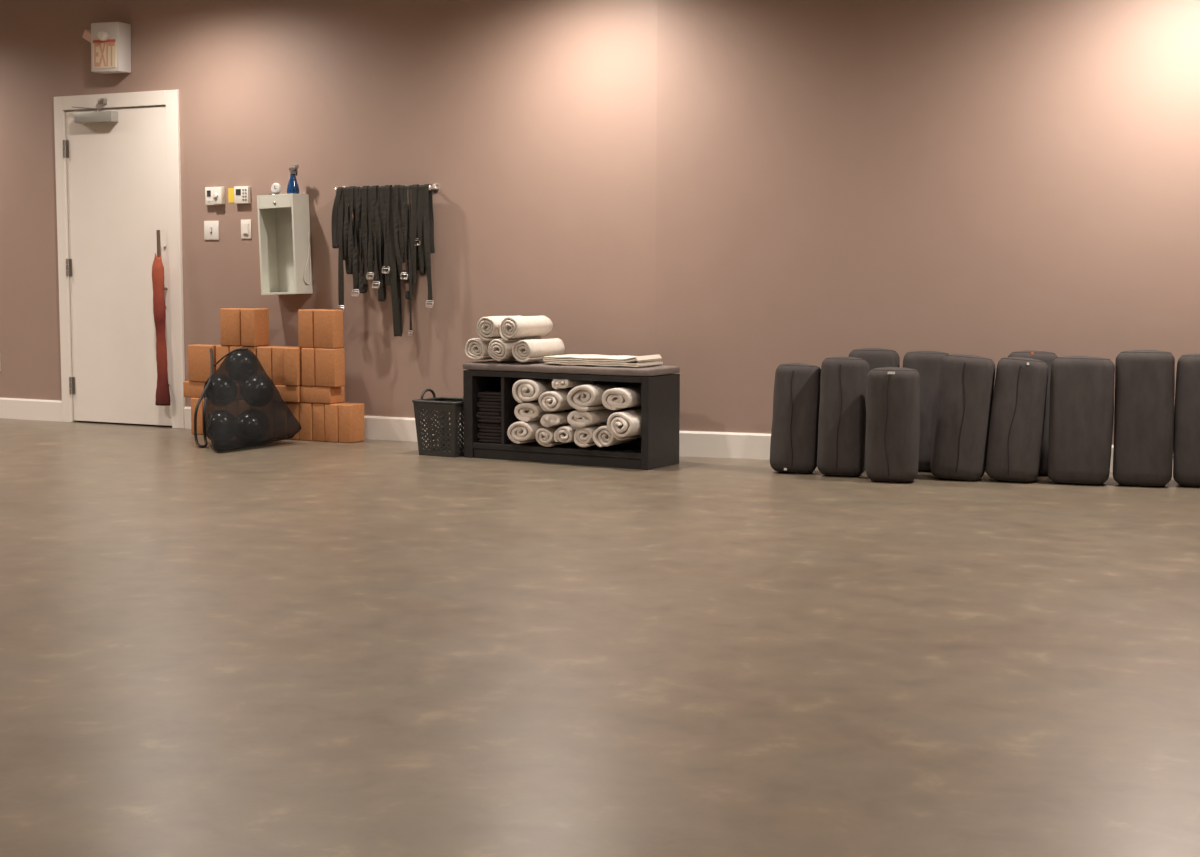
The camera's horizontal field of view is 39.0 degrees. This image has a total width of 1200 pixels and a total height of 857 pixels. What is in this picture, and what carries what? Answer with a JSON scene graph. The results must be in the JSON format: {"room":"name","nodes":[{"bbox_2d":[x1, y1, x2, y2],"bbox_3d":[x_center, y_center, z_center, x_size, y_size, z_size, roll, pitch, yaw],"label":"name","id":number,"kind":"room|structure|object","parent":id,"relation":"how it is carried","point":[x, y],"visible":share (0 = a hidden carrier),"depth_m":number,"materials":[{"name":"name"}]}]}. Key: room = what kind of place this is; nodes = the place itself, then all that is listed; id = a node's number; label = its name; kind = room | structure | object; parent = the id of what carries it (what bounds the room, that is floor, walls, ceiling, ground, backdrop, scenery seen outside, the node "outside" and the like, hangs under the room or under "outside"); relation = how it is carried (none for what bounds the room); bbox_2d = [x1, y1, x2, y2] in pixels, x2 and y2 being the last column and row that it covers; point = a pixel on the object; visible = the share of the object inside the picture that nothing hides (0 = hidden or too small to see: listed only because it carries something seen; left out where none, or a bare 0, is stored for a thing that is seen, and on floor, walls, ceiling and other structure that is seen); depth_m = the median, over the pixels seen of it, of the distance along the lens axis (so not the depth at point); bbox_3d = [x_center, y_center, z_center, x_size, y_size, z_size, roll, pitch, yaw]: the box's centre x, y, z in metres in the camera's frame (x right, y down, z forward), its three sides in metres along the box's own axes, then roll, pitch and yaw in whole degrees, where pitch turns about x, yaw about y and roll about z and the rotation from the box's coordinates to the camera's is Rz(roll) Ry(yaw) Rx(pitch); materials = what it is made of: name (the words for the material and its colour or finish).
{"room":"yoga studio","nodes":[
{"label":"yoga studio","id":0,"kind":"room"},
{"bbox_2d":[0,0,656,419],"bbox_3d":[-3.306,-1.465,11.326,8.178,2.870,0.120,3,6,27],"label":"wall","id":1,"kind":"structure","parent":0,"point":[534,122],"depth_m":10.24,"materials":[{"name":"paint"}]},
{"bbox_2d":[0,398,61,421],"bbox_3d":[-5.328,-0.201,12.396,3.721,0.143,0.016,3,6,27],"label":"baseboard","id":2,"kind":"structure","parent":1,"relation":"attached to","point":[10,408],"depth_m":11.68,"materials":[{"name":"white paint"}]},
{"bbox_2d":[54,96,73,421],"bbox_3d":[-3.626,-1.134,11.438,0.082,2.188,0.024,3,6,27],"label":"trim","id":3,"kind":"structure","parent":1,"relation":"attached to","point":[59,113],"depth_m":11.42,"materials":[{"name":"white paint"}]},
{"bbox_2d":[82,22,130,73],"bbox_3d":[-3.243,-2.482,11.033,0.328,0.314,0.178,4,7,27],"label":"exit sign","id":4,"kind":"object","parent":1,"relation":"attached to","point":[110,42],"visible":1,"depth_m":10.98,"materials":[{"name":"white"}]},
{"bbox_2d":[63,90,164,109],"bbox_3d":[-3.193,-2.156,11.124,0.882,0.092,0.024,3,6,27],"label":"trim","id":5,"kind":"structure","parent":1,"relation":"attached to","point":[146,98],"depth_m":11.10,"materials":[{"name":"white paint"}]},
{"bbox_2d":[63,98,171,425],"bbox_3d":[-3.196,-1.099,11.195,0.916,2.143,0.145,3,6,27],"label":"door","id":6,"kind":"structure","parent":1,"relation":"in","point":[117,158],"depth_m":11.22,"materials":[{"name":"white paint"}]},
{"bbox_2d":[165,90,185,428],"bbox_3d":[-2.759,-1.091,11.001,0.098,2.188,0.024,3,6,27],"label":"trim","id":7,"kind":"structure","parent":1,"relation":"attached to","point":[171,96],"depth_m":10.98,"materials":[{"name":"white paint"}]},
{"bbox_2d":[204,221,218,239],"bbox_3d":[-2.495,-1.271,10.853,0.117,0.121,0.018,3,6,27],"label":"switch plate","id":8,"kind":"object","parent":1,"relation":"attached to","point":[211,228],"visible":1,"depth_m":10.85,"materials":[{"name":"white plastic"}]},
{"bbox_2d":[205,187,224,204],"bbox_3d":[-2.464,-1.484,10.799,0.141,0.114,0.052,3,6,27],"label":"thermostat","id":9,"kind":"object","parent":1,"relation":"attached to","point":[213,195],"visible":1,"depth_m":10.78,"materials":[{"name":"white plastic"}]},
{"bbox_2d":[234,186,250,203],"bbox_3d":[-2.264,-1.478,10.708,0.111,0.108,0.032,3,6,27],"label":"thermostat","id":10,"kind":"object","parent":1,"relation":"attached to","point":[242,194],"visible":1,"depth_m":10.69,"materials":[{"name":"white plastic"}]},
{"bbox_2d":[241,219,251,238],"bbox_3d":[-2.245,-1.264,10.729,0.083,0.121,0.014,3,6,27],"label":"switch plate","id":11,"kind":"object","parent":1,"relation":"attached to","point":[246,225],"visible":1,"depth_m":10.72,"materials":[{"name":"white plastic"}]},
{"bbox_2d":[257,193,312,294],"bbox_3d":[-1.954,-1.140,10.499,0.302,0.622,0.171,3,6,27],"label":"wall box","id":12,"kind":"object","parent":1,"relation":"attached to","point":[283,219],"visible":1,"depth_m":10.51,"materials":[{"name":"white metal"}]},
{"bbox_2d":[287,164,298,193],"bbox_3d":[-1.893,-1.535,10.432,0.077,0.183,0.079,-1,5,-7],"label":"spray bottle","id":13,"kind":"object","parent":12,"relation":"on","point":[292,187],"visible":0.98,"depth_m":10.41,"materials":[{"name":"blue plastic"}]},
{"bbox_2d":[184,407,463,443],"bbox_3d":[-1.204,0.004,10.315,3.389,0.143,0.016,3,6,27],"label":"baseboard","id":14,"kind":"structure","parent":1,"relation":"attached to","point":[376,427],"depth_m":10.35,"materials":[{"name":"white paint"}]},
{"bbox_2d":[334,184,438,192],"bbox_3d":[-1.294,-1.441,10.184,0.714,0.054,0.094,3,6,27],"label":"rack","id":15,"kind":"object","parent":1,"relation":"attached to","point":[435,187],"visible":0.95,"depth_m":10.06,"materials":[{"name":"silver metal"}]},
{"bbox_2d":[331,187,343,247],"bbox_3d":[-1.597,-1.284,10.317,0.079,0.371,0.047,3,6,27],"label":"strap","id":16,"kind":"object","parent":15,"relation":"hanging from","point":[334,223],"visible":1,"depth_m":10.31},
{"bbox_2d":[336,188,344,311],"bbox_3d":[-1.576,-1.087,10.322,0.054,0.756,0.050,3,6,27],"label":"strap","id":17,"kind":"object","parent":15,"relation":"hanging from","point":[341,208],"visible":0.92,"depth_m":10.31,"materials":[{"name":"black fabric"}]},
{"bbox_2d":[344,187,353,273],"bbox_3d":[-1.528,-1.203,10.289,0.046,0.528,0.064,3,6,27],"label":"strap","id":18,"kind":"object","parent":15,"relation":"hanging from","point":[346,202],"visible":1,"depth_m":10.27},
{"bbox_2d":[348,186,357,272],"bbox_3d":[-1.499,-1.207,10.275,0.042,0.526,0.064,3,6,27],"label":"strap","id":19,"kind":"object","parent":15,"relation":"hanging from","point":[351,237],"visible":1,"depth_m":10.26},
{"bbox_2d":[351,187,361,296],"bbox_3d":[-1.474,-1.133,10.268,0.054,0.662,0.064,3,6,27],"label":"strap","id":20,"kind":"object","parent":15,"relation":"hanging from","point":[356,254],"visible":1,"depth_m":10.26,"materials":[{"name":"black fabric"}]},
{"bbox_2d":[356,187,367,292],"bbox_3d":[-1.442,-1.140,10.251,0.049,0.638,0.058,3,6,27],"label":"strap","id":21,"kind":"object","parent":15,"relation":"hanging from","point":[363,288],"visible":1,"depth_m":10.23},
{"bbox_2d":[361,186,367,283],"bbox_3d":[-1.413,-1.170,10.236,0.041,0.591,0.068,3,6,27],"label":"strap","id":22,"kind":"object","parent":15,"relation":"hanging from","point":[364,219],"visible":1,"depth_m":10.21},
{"bbox_2d":[366,186,374,279],"bbox_3d":[-1.378,-1.180,10.216,0.054,0.559,0.057,3,6,27],"label":"strap","id":23,"kind":"object","parent":15,"relation":"hanging from","point":[371,257],"visible":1,"depth_m":10.21,"materials":[{"name":"black fabric"}]},
{"bbox_2d":[371,185,379,288],"bbox_3d":[-1.341,-1.154,10.199,0.064,0.617,0.071,3,6,27],"label":"strap","id":24,"kind":"object","parent":15,"relation":"hanging from","point":[373,188],"visible":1,"depth_m":10.18,"materials":[{"name":"black fabric"}]},
{"bbox_2d":[375,187,385,301],"bbox_3d":[-1.323,-1.109,10.192,0.055,0.688,0.047,3,6,27],"label":"strap","id":25,"kind":"object","parent":15,"relation":"hanging from","point":[378,225],"visible":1,"depth_m":10.19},
{"bbox_2d":[380,186,389,273],"bbox_3d":[-1.282,-1.194,10.167,0.072,0.523,0.066,3,6,27],"label":"strap","id":26,"kind":"object","parent":15,"relation":"hanging from","point":[382,200],"visible":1,"depth_m":10.15,"materials":[{"name":"black fabric"}]},
{"bbox_2d":[384,185,391,285],"bbox_3d":[-1.263,-1.157,10.158,0.046,0.603,0.066,3,6,27],"label":"strap","id":27,"kind":"object","parent":15,"relation":"hanging from","point":[387,187],"visible":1,"depth_m":10.14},
{"bbox_2d":[389,186,402,335],"bbox_3d":[-1.230,-1.000,10.154,0.079,0.898,0.040,3,6,27],"label":"strap","id":28,"kind":"object","parent":15,"relation":"hanging from","point":[395,281],"visible":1,"depth_m":10.15,"materials":[{"name":"fabric"}]},
{"bbox_2d":[393,185,403,279],"bbox_3d":[-1.201,-1.173,10.127,0.064,0.567,0.069,1,5,7],"label":"strap","id":29,"kind":"object","parent":15,"relation":"hanging from","point":[396,187],"visible":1,"depth_m":10.10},
{"bbox_2d":[398,185,408,279],"bbox_3d":[-1.168,-1.170,10.108,0.072,0.559,0.058,3,6,27],"label":"strap","id":30,"kind":"object","parent":15,"relation":"hanging from","point":[401,239],"visible":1,"depth_m":10.10,"materials":[{"name":"black fabric"}]},
{"bbox_2d":[401,186,413,298],"bbox_3d":[-1.149,-1.109,10.105,0.056,0.673,0.056,3,6,27],"label":"strap","id":31,"kind":"object","parent":15,"relation":"hanging from","point":[405,211],"visible":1,"depth_m":10.08,"materials":[{"name":"black fabric"}]},
{"bbox_2d":[408,185,412,334],"bbox_3d":[-1.127,-1.003,10.104,0.030,0.891,0.049,3,6,27],"label":"strap","id":32,"kind":"object","parent":15,"relation":"hanging from","point":[409,186],"visible":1,"depth_m":10.08,"materials":[{"name":"black fabric"}]},
{"bbox_2d":[410,184,419,283],"bbox_3d":[-1.099,-1.156,10.075,0.041,0.590,0.060,3,6,27],"label":"strap","id":33,"kind":"object","parent":15,"relation":"hanging from","point":[414,249],"visible":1,"depth_m":10.05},
{"bbox_2d":[415,186,419,265],"bbox_3d":[-1.083,-1.203,10.059,0.055,0.476,0.045,3,6,27],"label":"strap","id":34,"kind":"object","parent":15,"relation":"hanging from","point":[418,187],"visible":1,"depth_m":10.04,"materials":[{"name":"black fabric"}]},
{"bbox_2d":[418,185,425,274],"bbox_3d":[-1.051,-1.180,10.048,0.048,0.529,0.054,3,6,27],"label":"strap","id":35,"kind":"object","parent":15,"relation":"hanging from","point":[422,264],"visible":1,"depth_m":10.04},
{"bbox_2d":[423,184,434,307],"bbox_3d":[-1.008,-1.083,10.034,0.068,0.729,0.058,3,6,27],"label":"strap","id":36,"kind":"object","parent":15,"relation":"hanging from","point":[428,219],"visible":1,"depth_m":10.03,"materials":[{"name":"black fabric"}]},
{"bbox_2d":[0,418,1199,856],"bbox_3d":[-1.301,0.609,5.258,17.640,0.120,12.254,3,6,27],"label":"floor","id":37,"kind":"structure","parent":0,"point":[368,647],"depth_m":4.54,"materials":[{"name":"laminate"}]},
{"bbox_2d":[191,398,202,434],"bbox_3d":[-2.512,-0.083,10.740,0.091,0.231,0.152,3,6,27],"label":"block","id":38,"kind":"object","parent":37,"relation":"on","point":[194,401],"visible":0.4,"depth_m":10.67,"materials":[{"name":"orange wood"}]},
{"bbox_2d":[183,381,204,397],"bbox_3d":[-2.506,-0.250,10.728,0.224,0.101,0.152,3,6,27],"label":"block","id":39,"kind":"object","parent":38,"relation":"on","point":[191,389],"visible":0.41,"depth_m":10.68,"materials":[{"name":"orange wood"}]},
{"bbox_2d":[188,344,216,381],"bbox_3d":[-2.487,-0.412,10.669,0.200,0.231,0.105,3,6,27],"label":"block","id":40,"kind":"object","parent":39,"relation":"on","point":[199,361],"visible":0.66,"depth_m":10.62,"materials":[{"name":"orange wood"}]},
{"bbox_2d":[194,348,300,451],"bbox_3d":[-2.192,-0.182,10.002,0.637,0.572,0.772,3,6,27],"label":"net bag","id":41,"kind":"object","parent":37,"relation":"on","point":[243,407],"visible":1,"depth_m":9.96,"materials":[{"name":"black fabric"}]},
{"bbox_2d":[288,402,301,439],"bbox_3d":[-1.840,-0.051,10.409,0.091,0.231,0.152,3,6,27],"label":"block","id":42,"kind":"object","parent":37,"relation":"on","point":[294,407],"visible":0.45,"depth_m":10.33,"materials":[{"name":"orange wood"}]},
{"bbox_2d":[300,403,312,440],"bbox_3d":[-1.758,-0.046,10.364,0.091,0.231,0.152,3,6,27],"label":"block","id":43,"kind":"object","parent":37,"relation":"on","point":[306,409],"visible":0.56,"depth_m":10.29,"materials":[{"name":"orange wood"}]},
{"bbox_2d":[300,386,344,403],"bbox_3d":[-1.691,-0.209,10.312,0.224,0.101,0.152,3,6,27],"label":"block","id":44,"kind":"object","parent":43,"relation":"on","point":[309,394],"visible":0.89,"depth_m":10.25,"materials":[{"name":"orange wood"}]},
{"bbox_2d":[301,348,315,385],"bbox_3d":[-1.737,-0.377,10.316,0.097,0.231,0.152,3,6,27],"label":"block","id":45,"kind":"object","parent":44,"relation":"on","point":[308,354],"visible":0.56,"depth_m":10.25,"materials":[{"name":"orange wood"}]},
{"bbox_2d":[298,309,325,347],"bbox_3d":[-1.749,-0.609,10.310,0.112,0.231,0.152,3,6,26],"label":"block","id":46,"kind":"object","parent":45,"relation":"on","point":[305,316],"visible":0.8,"depth_m":10.24,"materials":[{"name":"orange wood"}]},
{"bbox_2d":[315,348,344,386],"bbox_3d":[-1.633,-0.369,10.237,0.149,0.231,0.105,3,6,27],"label":"block","id":47,"kind":"object","parent":44,"relation":"on","point":[329,363],"visible":0.98,"depth_m":10.19,"materials":[{"name":"orange wood"}]},
{"bbox_2d":[314,310,342,348],"bbox_3d":[-1.640,-0.601,10.224,0.147,0.231,0.105,3,6,28],"label":"block","id":48,"kind":"object","parent":47,"relation":"on","point":[328,324],"visible":1,"depth_m":10.18,"materials":[{"name":"orange wood"}]},
{"bbox_2d":[312,403,325,441],"bbox_3d":[-1.673,-0.042,10.324,0.091,0.231,0.152,3,6,27],"label":"block","id":49,"kind":"object","parent":37,"relation":"on","point":[318,409],"visible":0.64,"depth_m":10.26,"materials":[{"name":"orange wood"}]},
{"bbox_2d":[325,402,346,442],"bbox_3d":[-1.591,-0.038,10.280,0.091,0.231,0.152,3,6,27],"label":"block","id":50,"kind":"object","parent":37,"relation":"on","point":[331,410],"visible":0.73,"depth_m":10.21,"materials":[{"name":"orange wood"}]},
{"bbox_2d":[338,403,364,442],"bbox_3d":[-1.504,-0.034,10.243,0.091,0.231,0.152,3,6,27],"label":"block","id":51,"kind":"object","parent":37,"relation":"on","point":[351,426],"visible":1,"depth_m":10.19,"materials":[{"name":"orange wood"}]},
{"bbox_2d":[412,388,463,457],"bbox_3d":[-0.855,-0.038,9.575,0.304,0.368,0.296,3,6,30],"label":"plastic basket","id":52,"kind":"object","parent":37,"relation":"on","point":[449,435],"visible":0.77,"depth_m":9.46,"materials":[{"name":"plastic"}]},
{"bbox_2d":[463,370,679,469],"bbox_3d":[-0.165,-0.067,9.262,1.170,0.486,0.355,3,6,30],"label":"storage shelf","id":53,"kind":"object","parent":37,"relation":"on","point":[657,446],"visible":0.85,"depth_m":9.10,"materials":[{"name":"black laminate"}]},
{"bbox_2d":[476,432,500,442],"bbox_3d":[-0.545,0.042,9.480,0.177,0.052,0.270,3,6,30],"label":"folded blanket","id":54,"kind":"object","parent":53,"relation":"on","point":[488,437],"visible":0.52,"depth_m":9.37,"materials":[{"name":"black fabric"}]},
{"bbox_2d":[477,422,500,432],"bbox_3d":[-0.541,-0.015,9.481,0.177,0.052,0.270,3,6,30],"label":"folded blanket","id":55,"kind":"object","parent":54,"relation":"on","point":[484,426],"visible":0.42,"depth_m":9.37,"materials":[{"name":"black fabric"}]},
{"bbox_2d":[476,411,500,422],"bbox_3d":[-0.548,-0.072,9.464,0.178,0.057,0.270,3,6,30],"label":"folded blanket","id":56,"kind":"object","parent":55,"relation":"on","point":[486,416],"visible":0.52,"depth_m":9.35,"materials":[{"name":"black fabric"}]},
{"bbox_2d":[476,401,500,411],"bbox_3d":[-0.545,-0.130,9.464,0.177,0.052,0.270,3,6,30],"label":"folded blanket","id":57,"kind":"object","parent":56,"relation":"on","point":[490,406],"visible":0.48,"depth_m":9.35,"materials":[{"name":"black fabric"}]},
{"bbox_2d":[477,390,500,401],"bbox_3d":[-0.541,-0.184,9.465,0.176,0.048,0.270,3,6,30],"label":"folded blanket","id":58,"kind":"object","parent":57,"relation":"on","point":[495,396],"visible":0.52,"depth_m":9.36,"materials":[{"name":"black fabric"}]},
{"bbox_2d":[507,420,559,443],"bbox_3d":[-0.363,0.013,9.294,0.161,0.126,0.307,3,6,32],"label":"rolled towel","id":59,"kind":"object","parent":53,"relation":"on","point":[519,432],"visible":0.6,"depth_m":9.18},
{"bbox_2d":[514,402,564,421],"bbox_3d":[-0.332,-0.099,9.289,0.152,0.102,0.307,3,6,30],"label":"rolled towel","id":60,"kind":"object","parent":59,"relation":"on","point":[530,411],"visible":0.59,"depth_m":9.18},
{"bbox_2d":[512,378,565,402],"bbox_3d":[-0.332,-0.212,9.277,0.168,0.132,0.308,3,6,30],"label":"rolled towel","id":61,"kind":"object","parent":60,"relation":"on","point":[524,390],"visible":0.77,"depth_m":9.16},
{"bbox_2d":[535,424,573,446],"bbox_3d":[-0.231,0.038,9.248,0.107,0.102,0.324,3,6,30],"label":"rolled towel","id":62,"kind":"object","parent":53,"relation":"on","point":[544,436],"visible":0.48,"depth_m":9.13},
{"bbox_2d":[540,410,575,426],"bbox_3d":[-0.199,-0.053,9.206,0.126,0.071,0.336,3,6,30],"label":"rolled towel","id":63,"kind":"object","parent":62,"relation":"on","point":[548,420],"visible":0.57,"depth_m":9.08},
{"bbox_2d":[538,389,573,411],"bbox_3d":[-0.201,-0.154,9.194,0.144,0.113,0.328,3,6,30],"label":"rolled towel","id":64,"kind":"object","parent":63,"relation":"on","point":[556,400],"visible":0.59,"depth_m":9.07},
{"bbox_2d":[552,379,594,388],"bbox_3d":[-0.143,-0.253,9.196,0.108,0.067,0.312,3,6,28],"label":"rolled towel","id":65,"kind":"object","parent":64,"relation":"on","point":[556,383],"visible":0.73,"depth_m":9.08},
{"bbox_2d":[463,360,679,376],"bbox_3d":[-0.165,-0.332,9.233,1.184,0.045,0.368,3,6,30],"label":"seat pad","id":66,"kind":"object","parent":53,"relation":"on","point":[494,365],"visible":0.82,"depth_m":9.05,"materials":[{"name":"grey fabric"}]},
{"bbox_2d":[465,338,492,359],"bbox_3d":[-0.608,-0.450,9.479,0.127,0.124,0.350,3,6,31],"label":"rolled towel","id":67,"kind":"object","parent":66,"relation":"on","point":[475,348],"visible":0.44,"depth_m":9.35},
{"bbox_2d":[488,339,530,360],"bbox_3d":[-0.479,-0.441,9.399,0.126,0.126,0.367,3,6,30],"label":"rolled towel","id":68,"kind":"object","parent":66,"relation":"on","point":[498,349],"visible":0.52,"depth_m":9.25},
{"bbox_2d":[477,316,511,340],"bbox_3d":[-0.541,-0.560,9.427,0.132,0.136,0.359,3,6,30],"label":"rolled towel","id":69,"kind":"object","parent":68,"relation":"on","point":[487,327],"visible":0.39,"depth_m":9.29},
{"bbox_2d":[499,315,552,340],"bbox_3d":[-0.411,-0.555,9.350,0.137,0.134,0.363,3,6,30],"label":"rolled towel","id":70,"kind":"object","parent":68,"relation":"on","point":[513,328],"visible":1,"depth_m":9.26,"materials":[{"name":"fabric"}]},
{"bbox_2d":[512,338,564,361],"bbox_3d":[-0.340,-0.432,9.324,0.133,0.122,0.348,3,6,32],"label":"rolled towel","id":71,"kind":"object","parent":66,"relation":"on","point":[532,350],"visible":0.98,"depth_m":9.22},
{"bbox_2d":[543,354,662,366],"bbox_3d":[0.015,-0.373,9.120,0.598,0.058,0.270,3,6,30],"label":"folded blanket","id":72,"kind":"object","parent":66,"relation":"on","point":[570,359],"visible":1,"depth_m":9.02,"materials":[{"name":"beige fabric"}]},
{"bbox_2d":[554,425,593,442],"bbox_3d":[-0.131,0.022,9.187,0.119,0.088,0.320,3,6,29],"label":"rolled towel","id":73,"kind":"object","parent":53,"relation":"on","point":[565,434],"visible":0.44,"depth_m":9.06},
{"bbox_2d":[574,424,606,446],"bbox_3d":[-0.015,0.035,9.109,0.123,0.107,0.308,3,6,31],"label":"rolled towel","id":74,"kind":"object","parent":53,"relation":"on","point":[582,436],"visible":0.47,"depth_m":8.99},
{"bbox_2d":[567,409,618,426],"bbox_3d":[-0.033,-0.062,9.094,0.161,0.090,0.306,3,6,31],"label":"rolled towel","id":75,"kind":"object","parent":74,"relation":"on","point":[577,418],"visible":0.94,"depth_m":8.99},
{"bbox_2d":[567,383,618,410],"bbox_3d":[-0.031,-0.171,9.072,0.171,0.141,0.302,3,6,31],"label":"rolled towel","id":76,"kind":"object","parent":75,"relation":"on","point":[588,397],"visible":0.73,"depth_m":8.97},
{"bbox_2d":[592,426,636,446],"bbox_3d":[0.085,0.033,9.044,0.126,0.114,0.306,3,6,29],"label":"rolled towel","id":77,"kind":"object","parent":53,"relation":"on","point":[601,436],"visible":0.49,"depth_m":8.94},
{"bbox_2d":[607,409,640,439],"bbox_3d":[0.173,-0.021,8.931,0.156,0.151,0.342,3,6,30],"label":"rolled towel","id":78,"kind":"object","parent":53,"relation":"in","point":[623,425],"visible":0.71,"depth_m":8.82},
{"bbox_2d":[602,385,640,409],"bbox_3d":[0.149,-0.163,8.972,0.167,0.115,0.306,3,6,29],"label":"rolled towel","id":79,"kind":"object","parent":78,"relation":"on","point":[621,397],"visible":0.84,"depth_m":8.86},
{"bbox_2d":[770,363,820,473],"bbox_3d":[1.014,-0.052,8.746,0.262,0.569,0.220,1,5,11],"label":"bolster","id":80,"kind":"object","parent":37,"relation":"on","point":[796,396],"visible":0.91,"depth_m":8.66,"materials":[{"name":"grey fabric"}]},
{"bbox_2d":[817,356,869,475],"bbox_3d":[1.241,-0.061,8.617,0.247,0.609,0.224,2,6,17],"label":"bolster","id":81,"kind":"object","parent":37,"relation":"on","point":[841,451],"visible":0.92,"depth_m":8.53,"materials":[{"name":"grey fabric"}]},
{"bbox_2d":[848,348,899,369],"bbox_3d":[1.434,-0.103,8.909,0.272,0.639,0.227,2,6,17],"label":"bolster","id":82,"kind":"object","parent":37,"relation":"on","point":[875,357],"visible":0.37,"depth_m":8.83,"materials":[{"name":"grey fabric"}]},
{"bbox_2d":[866,367,919,482],"bbox_3d":[1.450,-0.020,8.376,0.262,0.569,0.213,2,6,17],"label":"bolster","id":83,"kind":"object","parent":37,"relation":"on","point":[892,393],"visible":1,"depth_m":8.29,"materials":[{"name":"grey fabric"}]},
{"bbox_2d":[903,351,948,470],"bbox_3d":[1.700,-0.092,8.845,0.261,0.629,0.230,2,6,18],"label":"bolster","id":84,"kind":"object","parent":37,"relation":"on","point":[927,363],"visible":0.45,"depth_m":8.75,"materials":[{"name":"grey fabric"}]},
{"bbox_2d":[930,354,995,480],"bbox_3d":[1.813,-0.053,8.462,0.307,0.634,0.235,2,6,15],"label":"bolster","id":85,"kind":"object","parent":37,"relation":"on","point":[966,382],"visible":1,"depth_m":8.38,"materials":[{"name":"grey fabric"}]},
{"bbox_2d":[985,357,1048,482],"bbox_3d":[2.071,-0.042,8.398,0.284,0.623,0.240,2,6,20],"label":"bolster","id":86,"kind":"object","parent":37,"relation":"on","point":[1017,419],"visible":1,"depth_m":8.31,"materials":[{"name":"grey fabric"}]},
{"bbox_2d":[1008,350,1057,474],"bbox_3d":[2.216,-0.081,8.693,0.256,0.639,0.229,2,6,19],"label":"bolster","id":87,"kind":"object","parent":37,"relation":"on","point":[1047,357],"visible":0.3,"depth_m":8.59,"materials":[{"name":"grey fabric"}]},
{"bbox_2d":[1048,356,1114,484],"bbox_3d":[2.364,-0.041,8.319,0.308,0.631,0.241,2,6,19],"label":"bolster","id":88,"kind":"object","parent":37,"relation":"on","point":[1081,411],"visible":1,"depth_m":8.22,"materials":[{"name":"grey fabric"}]},
{"bbox_2d":[1113,350,1174,486],"bbox_3d":[2.653,-0.051,8.248,0.284,0.664,0.236,2,6,16],"label":"bolster","id":89,"kind":"object","parent":37,"relation":"on","point":[1144,379],"visible":1,"depth_m":8.15,"materials":[{"name":"grey fabric"}]},
{"bbox_2d":[1173,353,1199,486],"bbox_3d":[2.928,-0.040,8.209,0.271,0.649,0.230,2,6,17],"label":"bolster","id":90,"kind":"object","parent":37,"relation":"on","point":[1186,447],"visible":1,"depth_m":8.15,"materials":[{"name":"grey fabric"}]},
{"bbox_3d":[-2.177,-0.067,10.573,0.091,0.231,0.152,3,6,27],"label":"block","id":91,"kind":"object","parent":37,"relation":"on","visible":0},
{"bbox_3d":[-2.098,-0.229,10.522,0.224,0.101,0.152,3,6,27],"label":"block","id":92,"kind":"object","parent":91,"relation":"on","visible":0},
{"bbox_2d":[243,346,260,355],"bbox_3d":[-2.133,-0.397,10.522,0.099,0.231,0.152,3,6,27],"label":"block","id":93,"kind":"object","parent":92,"relation":"on","point":[251,348],"visible":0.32,"depth_m":10.44,"materials":[{"name":"orange wood"}]},
{"bbox_2d":[241,308,268,346],"bbox_3d":[-2.139,-0.627,10.493,0.105,0.231,0.152,3,6,26],"label":"block","id":94,"kind":"object","parent":93,"relation":"on","point":[254,321],"visible":1,"depth_m":10.44,"materials":[{"name":"orange wood"}]},
{"bbox_2d":[257,346,282,380],"bbox_3d":[-2.032,-0.392,10.471,0.109,0.231,0.152,3,6,27],"label":"block","id":95,"kind":"object","parent":92,"relation":"on","point":[264,353],"visible":0.46,"depth_m":10.39,"materials":[{"name":"orange wood"}]},
{"bbox_3d":[-2.343,-0.075,10.659,0.091,0.231,0.152,3,6,27],"label":"block","id":96,"kind":"object","parent":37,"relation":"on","visible":0},
{"bbox_3d":[-2.304,-0.239,10.622,0.224,0.101,0.152,3,6,27],"label":"block","id":97,"kind":"object","parent":96,"relation":"on","visible":0},
{"bbox_2d":[216,345,229,369],"bbox_3d":[-2.322,-0.407,10.618,0.102,0.231,0.152,3,6,27],"label":"block","id":98,"kind":"object","parent":97,"relation":"on","point":[221,351],"visible":0.25,"depth_m":10.55,"materials":[{"name":"orange wood"}]},
{"bbox_2d":[220,308,248,345],"bbox_3d":[-2.272,-0.633,10.543,0.157,0.231,0.105,3,6,27],"label":"block","id":99,"kind":"object","parent":98,"relation":"on","point":[230,318],"visible":0.8,"depth_m":10.49,"materials":[{"name":"orange wood"}]},
{"bbox_3d":[-1.927,-0.054,10.446,0.091,0.231,0.152,3,6,27],"label":"block","id":100,"kind":"object","parent":37,"relation":"on","visible":0},
{"bbox_2d":[275,385,300,402],"bbox_3d":[-1.901,-0.218,10.405,0.224,0.101,0.152,3,6,27],"label":"block","id":101,"kind":"object","parent":100,"relation":"on","point":[288,393],"visible":0.4,"depth_m":10.31,"materials":[{"name":"orange wood"}]},
{"bbox_2d":[272,346,296,384],"bbox_3d":[-1.934,-0.387,10.422,0.099,0.231,0.152,3,6,27],"label":"block","id":102,"kind":"object","parent":101,"relation":"on","point":[277,352],"visible":0.57,"depth_m":10.36,"materials":[{"name":"orange wood"}]},
{"bbox_2d":[284,347,301,385],"bbox_3d":[-1.846,-0.381,10.353,0.102,0.231,0.152,3,6,27],"label":"block","id":103,"kind":"object","parent":101,"relation":"on","point":[292,355],"visible":0.73,"depth_m":10.28,"materials":[{"name":"orange wood"}]},
{"bbox_2d":[655,0,1199,444],"bbox_3d":[4.761,-1.137,8.033,9.327,2.870,0.120,2,6,18],"label":"wall","id":104,"kind":"structure","parent":0,"point":[991,179],"depth_m":8.96,"materials":[{"name":"paint"}]},
{"bbox_2d":[679,431,1172,474],"bbox_3d":[4.736,0.227,8.095,9.327,0.143,0.016,2,6,18],"label":"baseboard","id":105,"kind":"structure","parent":104,"relation":"attached to","point":[691,443],"depth_m":9.41,"materials":[{"name":"white paint"}]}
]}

